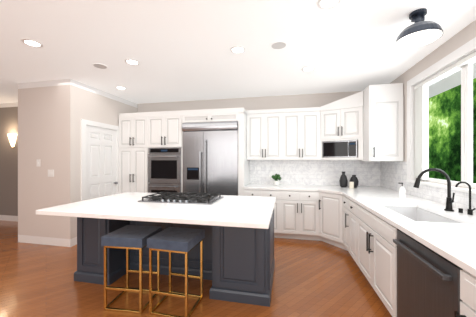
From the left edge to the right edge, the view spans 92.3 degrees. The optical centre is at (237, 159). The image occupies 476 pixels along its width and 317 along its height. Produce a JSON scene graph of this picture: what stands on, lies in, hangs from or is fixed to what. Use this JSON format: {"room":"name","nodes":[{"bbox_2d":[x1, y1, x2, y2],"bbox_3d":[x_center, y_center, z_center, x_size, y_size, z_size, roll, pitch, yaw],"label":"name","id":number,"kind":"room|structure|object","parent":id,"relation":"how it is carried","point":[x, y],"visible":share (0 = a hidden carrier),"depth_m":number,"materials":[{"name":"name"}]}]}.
{"room":"kitchen","nodes":[
{"label":"kitchen","id":0,"kind":"room"},
{"bbox_2d":[0,107,17,215],"bbox_3d":[-5.953,0.045,5.518,5.060,2.750,0.120,0,0,12],"label":"wall","id":1,"kind":"structure","parent":0,"point":[8,170],"depth_m":5.33,"materials":[{"name":"grey paint"}]},
{"bbox_2d":[0,215,17,221],"bbox_3d":[-5.963,1.355,5.465,4.863,0.130,0.014,0,0,12],"label":"baseboard","id":2,"kind":"structure","parent":1,"relation":"attached to","point":[2,217],"depth_m":5.33,"materials":[{"name":"white wood"}]},
{"bbox_2d":[0,102,17,107],"bbox_3d":[-5.927,-1.279,5.489,4.924,0.100,0.075,0,0,12],"label":"crown molding","id":3,"kind":"structure","parent":1,"relation":"attached to","point":[2,105],"depth_m":5.33,"materials":[{"name":"white"}]},
{"bbox_2d":[8,134,16,147],"bbox_3d":[-5.220,-0.435,5.263,0.260,0.330,0.072,0,0,12],"label":"lamp","id":4,"kind":"object","parent":1,"relation":"attached to","point":[12,138],"visible":1,"depth_m":5.26,"materials":[{"name":"white glass"}]},
{"bbox_2d":[18,81,65,238],"bbox_3d":[-3.315,0.045,3.910,0.990,2.750,0.110,0,0,12],"label":"wall","id":5,"kind":"structure","parent":0,"point":[49,126],"depth_m":3.85,"materials":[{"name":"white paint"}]},
{"bbox_2d":[36,159,39,166],"bbox_3d":[-3.371,0.050,3.860,0.075,0.120,0.010,0,0,12],"label":"switch plate","id":6,"kind":"object","parent":5,"relation":"attached to","point":[37,162],"visible":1,"depth_m":3.86,"materials":[{"name":"white plastic"}]},
{"bbox_2d":[18,79,64,88],"bbox_3d":[-3.314,-1.279,3.891,1.001,0.100,0.075,0,0,12],"label":"crown molding","id":7,"kind":"structure","parent":5,"relation":"attached to","point":[59,82],"depth_m":3.85,"materials":[{"name":"white wood"}]},
{"bbox_2d":[18,235,71,246],"bbox_3d":[-3.272,1.355,3.850,1.102,0.130,0.014,0,0,12],"label":"baseboard","id":8,"kind":"structure","parent":5,"relation":"attached to","point":[48,241],"depth_m":3.83,"materials":[{"name":"white wood"}]},
{"bbox_2d":[48,170,53,176],"bbox_3d":[-3.117,0.220,3.806,0.120,0.120,0.010,0,0,12],"label":"switch plate","id":9,"kind":"object","parent":5,"relation":"attached to","point":[50,173],"visible":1,"depth_m":3.80,"materials":[{"name":"white plastic"}]},
{"bbox_2d":[66,85,137,238],"bbox_3d":[-2.609,0.045,4.583,0.110,2.750,1.720,0,0,12],"label":"wall","id":10,"kind":"structure","parent":0,"point":[80,103],"depth_m":3.86,"materials":[{"name":"white paint"}]},
{"bbox_2d":[81,119,118,200],"bbox_3d":[-2.641,0.357,4.385,0.130,2.125,0.930,0,0,12],"label":"door frame","id":11,"kind":"structure","parent":10,"relation":"attached to","point":[84,122],"depth_m":3.99,"materials":[{"name":"white wood"}]},
{"bbox_2d":[65,79,137,107],"bbox_3d":[-2.592,-1.279,4.577,0.075,0.100,1.719,0,0,12],"label":"crown molding","id":12,"kind":"structure","parent":10,"relation":"attached to","point":[67,81],"depth_m":4.29,"materials":[{"name":"white wood"}]},
{"bbox_2d":[86,125,117,199],"bbox_3d":[-2.590,0.398,4.374,0.105,2.028,0.752,0,0,12],"label":"door","id":13,"kind":"structure","parent":10,"relation":"in","point":[101,162],"depth_m":4.35,"materials":[{"name":"white wood"}]},
{"bbox_2d":[0,220,391,316],"bbox_3d":[-2.805,1.445,2.436,12.500,0.050,10.800,0,0,12],"label":"floor","id":14,"kind":"structure","parent":0,"point":[314,278],"depth_m":2.53,"materials":[{"name":"brown wood"}]},
{"bbox_2d":[101,225,161,313],"bbox_3d":[-1.053,1.069,2.309,0.410,0.703,0.390,0,0,8],"label":"stool","id":15,"kind":"object","parent":14,"relation":"on","point":[127,237],"visible":0.88,"depth_m":2.15,"materials":[{"name":"gold metal"}]},
{"bbox_2d":[119,115,154,192],"bbox_3d":[-2.088,0.260,5.018,0.690,2.320,0.647,0,0,12],"label":"tall cabinet","id":16,"kind":"object","parent":14,"relation":"on","point":[140,133],"depth_m":4.70,"materials":[{"name":"white paint"}]},
{"bbox_2d":[148,148,180,193],"bbox_3d":[-1.418,0.440,4.799,0.702,1.356,0.662,0,0,12],"label":"double oven","id":17,"kind":"object","parent":16,"relation":"in","point":[164,169],"visible":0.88,"depth_m":4.54,"materials":[{"name":"silver metal"}]},
{"bbox_2d":[74,209,274,306],"bbox_3d":[-0.718,0.984,2.887,2.289,0.873,0.894,0,0,12],"label":"kitchen island","id":18,"kind":"object","parent":14,"relation":"on","point":[238,264],"visible":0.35,"depth_m":2.61,"materials":[{"name":"grey wood"}]},
{"bbox_2d":[36,192,275,228],"bbox_3d":[-0.752,0.522,2.690,2.310,0.045,1.330,0,0,12],"label":"island countertop","id":19,"kind":"structure","parent":18,"relation":"on","point":[243,211],"depth_m":2.26,"materials":[{"name":"white stone"}]},
{"bbox_2d":[138,192,223,204],"bbox_3d":[-0.694,0.471,2.893,0.920,0.054,0.530,0,0,12],"label":"gas cooktop","id":20,"kind":"object","parent":19,"relation":"in","point":[187,198],"visible":1,"depth_m":2.75,"materials":[{"name":"silver metal"}]},
{"bbox_2d":[147,227,204,316],"bbox_3d":[-0.589,1.069,2.231,0.423,0.703,0.404,0,0,12],"label":"stool","id":21,"kind":"object","parent":14,"relation":"on","point":[185,241],"visible":1,"depth_m":2.10,"materials":[{"name":"gold metal"}]},
{"bbox_2d":[182,121,237,195],"bbox_3d":[-0.486,0.350,4.626,1.097,2.140,0.693,0,0,12],"label":"fridge","id":22,"kind":"object","parent":14,"relation":"on","point":[210,157],"visible":0.6,"depth_m":4.33,"materials":[{"name":"silver metal"}]},
{"bbox_2d":[244,189,283,237],"bbox_3d":[0.525,0.981,4.460,0.718,0.878,0.651,0,0,12],"label":"base cabinet","id":23,"kind":"object","parent":14,"relation":"on","point":[279,194],"depth_m":4.10,"materials":[{"name":"white paint"}]},
{"bbox_2d":[284,190,295,238],"bbox_3d":[0.983,0.981,4.363,0.444,0.878,0.651,0,0,12],"label":"base cabinet","id":24,"kind":"object","parent":14,"relation":"on","point":[289,196],"depth_m":4.05,"materials":[{"name":"white paint"}]},
{"bbox_2d":[296,191,323,239],"bbox_3d":[1.298,0.981,4.276,0.435,0.878,0.690,0,0,12],"label":"base cabinet","id":25,"kind":"object","parent":14,"relation":"on","point":[305,200],"depth_m":3.99,"materials":[{"name":"white paint"}]},
{"bbox_2d":[316,191,339,247],"bbox_3d":[1.987,0.981,3.959,1.254,0.878,1.024,0,0,12],"label":"base cabinet","id":26,"kind":"object","parent":14,"relation":"on","point":[327,204],"depth_m":3.80,"materials":[{"name":"white paint"}]},
{"bbox_2d":[244,184,335,190],"bbox_3d":[0.966,0.520,4.363,1.620,0.040,0.661,0,0,12],"label":"countertop","id":27,"kind":"structure","parent":26,"relation":"on","point":[289,187],"depth_m":4.18,"materials":[{"name":"white stone"}]},
{"bbox_2d":[272,174,280,184],"bbox_3d":[0.762,0.384,4.529,0.192,0.229,0.178,0,0,12],"label":"potted plant","id":28,"kind":"object","parent":27,"relation":"on","point":[276,178],"visible":1,"depth_m":4.49,"materials":[{"name":"green plant"}]},
{"bbox_2d":[340,194,347,250],"bbox_3d":[2.013,0.981,3.302,0.930,0.878,0.480,0,0,12],"label":"base cabinet","id":29,"kind":"object","parent":14,"relation":"on","point":[343,199],"depth_m":3.53,"materials":[{"name":"white paint"}]},
{"bbox_2d":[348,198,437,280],"bbox_3d":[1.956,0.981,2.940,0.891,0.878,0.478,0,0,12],"label":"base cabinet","id":30,"kind":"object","parent":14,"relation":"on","point":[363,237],"depth_m":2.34,"materials":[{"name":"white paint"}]},
{"bbox_2d":[316,185,475,276],"bbox_3d":[1.560,0.520,1.891,1.231,0.040,5.248,0,0,12],"label":"countertop","id":31,"kind":"structure","parent":30,"relation":"on","point":[455,243],"depth_m":1.83,"materials":[{"name":"white stone"}]},
{"bbox_2d":[339,172,347,187],"bbox_3d":[1.933,0.356,4.190,0.140,0.285,0.138,0,0,12],"label":"vase","id":32,"kind":"object","parent":31,"relation":"on","point":[343,180],"visible":1,"depth_m":4.14,"materials":[{"name":"black ceramic"}]},
{"bbox_2d":[349,182,353,187],"bbox_3d":[2.020,0.444,4.069,0.074,0.110,0.074,0,0,12],"label":"candle","id":33,"kind":"object","parent":31,"relation":"on","point":[351,184],"visible":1,"depth_m":4.04,"materials":[{"name":"beige wax"}]},
{"bbox_2d":[350,175,358,186],"bbox_3d":[2.130,0.387,4.199,0.150,0.225,0.148,0,0,12],"label":"vase","id":34,"kind":"object","parent":31,"relation":"on","point":[354,178],"visible":0.88,"depth_m":4.15,"materials":[{"name":"black ceramic"}]},
{"bbox_2d":[398,183,404,197],"bbox_3d":[2.173,0.400,3.034,0.080,0.198,0.068,0,0,12],"label":"soap dispenser","id":35,"kind":"object","parent":31,"relation":"on","point":[401,192],"visible":1,"depth_m":3.01,"materials":[{"name":"white ceramic"}]},
{"bbox_2d":[384,206,461,223],"bbox_3d":[1.749,0.646,2.240,0.438,0.210,0.858,0,0,12],"label":"sink basin","id":36,"kind":"object","parent":31,"relation":"in","point":[417,214],"depth_m":2.56,"materials":[{"name":"white ceramic"}]},
{"bbox_2d":[413,168,454,210],"bbox_3d":[1.941,0.290,2.258,0.342,0.418,0.118,0,0,12],"label":"gooseneck faucet","id":37,"kind":"object","parent":31,"relation":"on","point":[449,202],"visible":1,"depth_m":2.25,"materials":[{"name":"black metal"}]},
{"bbox_2d":[455,181,474,214],"bbox_3d":[2.068,0.347,2.080,0.135,0.303,0.076,0,0,12],"label":"tap","id":38,"kind":"object","parent":31,"relation":"on","point":[469,211],"visible":1,"depth_m":2.09,"materials":[{"name":"black metal"}]},
{"bbox_2d":[454,270,475,316],"bbox_3d":[1.492,0.981,0.759,0.891,0.878,0.659,0,0,12],"label":"base cabinet","id":39,"kind":"object","parent":14,"relation":"on","point":[467,280],"depth_m":1.11,"materials":[{"name":"white paint"}]},
{"bbox_2d":[393,229,462,316],"bbox_3d":[1.462,0.984,1.448,0.625,0.872,0.668,0,0,12],"label":"dishwasher","id":40,"kind":"object","parent":39,"relation":"in","point":[428,282],"visible":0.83,"depth_m":1.46,"materials":[{"name":"black metal"}]},
{"bbox_2d":[0,0,475,103],"bbox_3d":[-2.805,-1.380,2.436,12.500,0.100,10.800,0,0,12],"label":"ceiling","id":41,"kind":"structure","parent":0,"point":[178,50],"depth_m":2.66,"materials":[{"name":"white paint"}]},
{"bbox_2d":[21,39,42,47],"bbox_3d":[-2.340,-1.327,2.603,0.190,0.006,0.190,0,0,12],"label":"recessed light","id":42,"kind":"object","parent":41,"relation":"in","point":[32,43],"visible":1,"depth_m":2.60,"materials":[{"name":"white"}]},
{"bbox_2d":[92,63,107,68],"bbox_3d":[-1.950,-1.326,3.236,0.200,0.007,0.200,0,0,12],"label":"speaker","id":43,"kind":"object","parent":41,"relation":"attached to","point":[99,66],"visible":0.98,"depth_m":3.23,"materials":[{"name":"white plastic"}]},
{"bbox_2d":[115,86,126,89],"bbox_3d":[-2.159,-1.327,4.221,0.190,0.006,0.190,0,0,12],"label":"recessed light","id":44,"kind":"object","parent":41,"relation":"in","point":[120,87],"visible":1,"depth_m":4.23,"materials":[{"name":"white"}]},
{"bbox_2d":[125,59,139,64],"bbox_3d":[-1.435,-1.327,3.106,0.190,0.006,0.190,0,0,12],"label":"recessed light","id":45,"kind":"object","parent":41,"relation":"in","point":[131,62],"visible":1,"depth_m":3.11,"materials":[{"name":"white"}]},
{"bbox_2d":[230,46,245,53],"bbox_3d":[-0.001,-1.327,2.760,0.190,0.006,0.190,0,0,12],"label":"recessed light","id":46,"kind":"object","parent":41,"relation":"in","point":[238,49],"visible":1,"depth_m":2.75,"materials":[{"name":"white"}]},
{"bbox_2d":[270,41,287,49],"bbox_3d":[0.471,-1.326,2.650,0.200,0.007,0.200,0,0,12],"label":"speaker","id":47,"kind":"object","parent":41,"relation":"attached to","point":[277,45],"visible":1,"depth_m":2.64,"materials":[{"name":"white plastic"}]},
{"bbox_2d":[302,66,314,71],"bbox_3d":[1.027,-1.327,3.340,0.190,0.006,0.190,0,0,12],"label":"recessed light","id":48,"kind":"object","parent":41,"relation":"in","point":[308,68],"visible":1,"depth_m":3.33,"materials":[{"name":"white"}]},
{"bbox_2d":[317,0,340,9],"bbox_3d":[0.766,-1.327,1.923,0.190,0.006,0.190,0,0,12],"label":"recessed light","id":49,"kind":"object","parent":41,"relation":"in","point":[326,4],"visible":1,"depth_m":1.95,"materials":[{"name":"white"}]},
{"bbox_2d":[395,8,442,48],"bbox_3d":[1.625,-1.207,2.067,0.344,0.245,0.344,0,0,12],"label":"dome lamp","id":50,"kind":"object","parent":41,"relation":"hanging from","point":[420,32],"visible":1,"depth_m":2.06,"materials":[{"name":"grey metal"}]},
{"bbox_2d":[138,91,360,185],"bbox_3d":[0.189,0.045,4.928,5.420,2.750,0.120,0,0,12],"label":"wall","id":51,"kind":"structure","parent":0,"point":[288,101],"depth_m":4.82,"materials":[{"name":"white paint"}]},
{"bbox_2d":[147,115,182,150],"bbox_3d":[-1.403,-0.573,4.872,0.747,0.655,0.647,0,0,12],"label":"upper cabinet","id":52,"kind":"object","parent":51,"relation":"attached to","point":[163,131],"depth_m":4.55,"materials":[{"name":"white paint"}]},
{"bbox_2d":[183,111,210,122],"bbox_3d":[-0.728,-0.813,4.729,0.589,0.175,0.647,0,0,12],"label":"upper cabinet","id":53,"kind":"object","parent":51,"relation":"attached to","point":[188,116],"depth_m":4.42,"materials":[{"name":"white paint"}]},
{"bbox_2d":[211,111,246,126],"bbox_3d":[-0.223,-0.813,4.621,0.589,0.175,0.647,0,0,12],"label":"upper cabinet","id":54,"kind":"object","parent":51,"relation":"attached to","point":[216,116],"depth_m":4.30,"materials":[{"name":"white paint"}]},
{"bbox_2d":[247,109,278,158],"bbox_3d":[0.569,-0.490,4.597,0.746,0.980,0.347,0,0,12],"label":"upper cabinet","id":55,"kind":"object","parent":51,"relation":"attached to","point":[263,128],"depth_m":4.44,"materials":[{"name":"white paint"}]},
{"bbox_2d":[279,107,322,158],"bbox_3d":[1.217,-0.490,4.451,0.808,0.980,0.362,0,0,12],"label":"upper cabinet","id":56,"kind":"object","parent":51,"relation":"attached to","point":[298,128],"depth_m":4.30,"materials":[{"name":"white paint"}]},
{"bbox_2d":[249,160,380,185],"bbox_3d":[1.458,0.244,4.591,2.490,0.509,0.008,0,0,12],"label":"tile backsplash","id":57,"kind":"structure","parent":51,"relation":"attached to","point":[315,172],"depth_m":4.57,"materials":[{"name":"tile"}]},
{"bbox_2d":[319,91,362,142],"bbox_3d":[1.890,-0.765,4.183,0.761,0.790,0.607,0,0,12],"label":"upper cabinet","id":58,"kind":"object","parent":51,"relation":"attached to","point":[342,119],"depth_m":4.00,"materials":[{"name":"white paint"}]},
{"bbox_2d":[323,140,357,157],"bbox_3d":[1.866,-0.193,4.165,0.570,0.295,0.326,0,0,34],"label":"built-in microwave","id":59,"kind":"object","parent":58,"relation":"in","point":[341,149],"visible":0.96,"depth_m":4.05,"materials":[{"name":"silver metal"}]},
{"bbox_2d":[390,20,475,223],"bbox_3d":[1.905,0.045,0.208,0.140,2.750,8.400,0,0,12],"label":"wall","id":60,"kind":"structure","parent":0,"point":[465,35],"depth_m":2.82,"materials":[{"name":"white paint"}]},
{"bbox_2d":[359,83,402,160],"bbox_3d":[2.323,-0.577,3.703,0.472,1.194,0.390,0,0,12],"label":"upper cabinet","id":61,"kind":"object","parent":60,"relation":"attached to","point":[369,118],"depth_m":3.53,"materials":[{"name":"white paint"}]},
{"bbox_2d":[381,161,475,212],"bbox_3d":[2.157,0.244,1.764,0.011,0.509,5.248,0,0,12],"label":"tile backsplash","id":62,"kind":"structure","parent":60,"relation":"attached to","point":[389,174],"depth_m":3.18,"materials":[{"name":"tile"}]},
{"bbox_2d":[406,37,475,193],"bbox_3d":[2.207,-0.415,1.703,0.170,1.470,3.350,0,0,12],"label":"window","id":63,"kind":"structure","parent":60,"relation":"in","point":[466,122],"depth_m":2.44,"materials":[{"name":"white wood"}]},
{"bbox_2d":[414,51,475,179],"bbox_3d":[2.198,-0.391,1.705,0.066,1.302,3.130,0,0,12],"label":"window frame","id":64,"kind":"structure","parent":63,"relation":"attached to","point":[421,126],"depth_m":3.02,"materials":[{"name":"white wood"}]},
{"label":"outside","id":65,"kind":"structure","parent":0,"visible":0},
{"bbox_2d":[429,78,475,183],"bbox_3d":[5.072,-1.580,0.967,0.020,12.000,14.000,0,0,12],"label":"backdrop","id":66,"kind":"structure","parent":65,"point":[445,131],"depth_m":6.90,"materials":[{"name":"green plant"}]}
]}

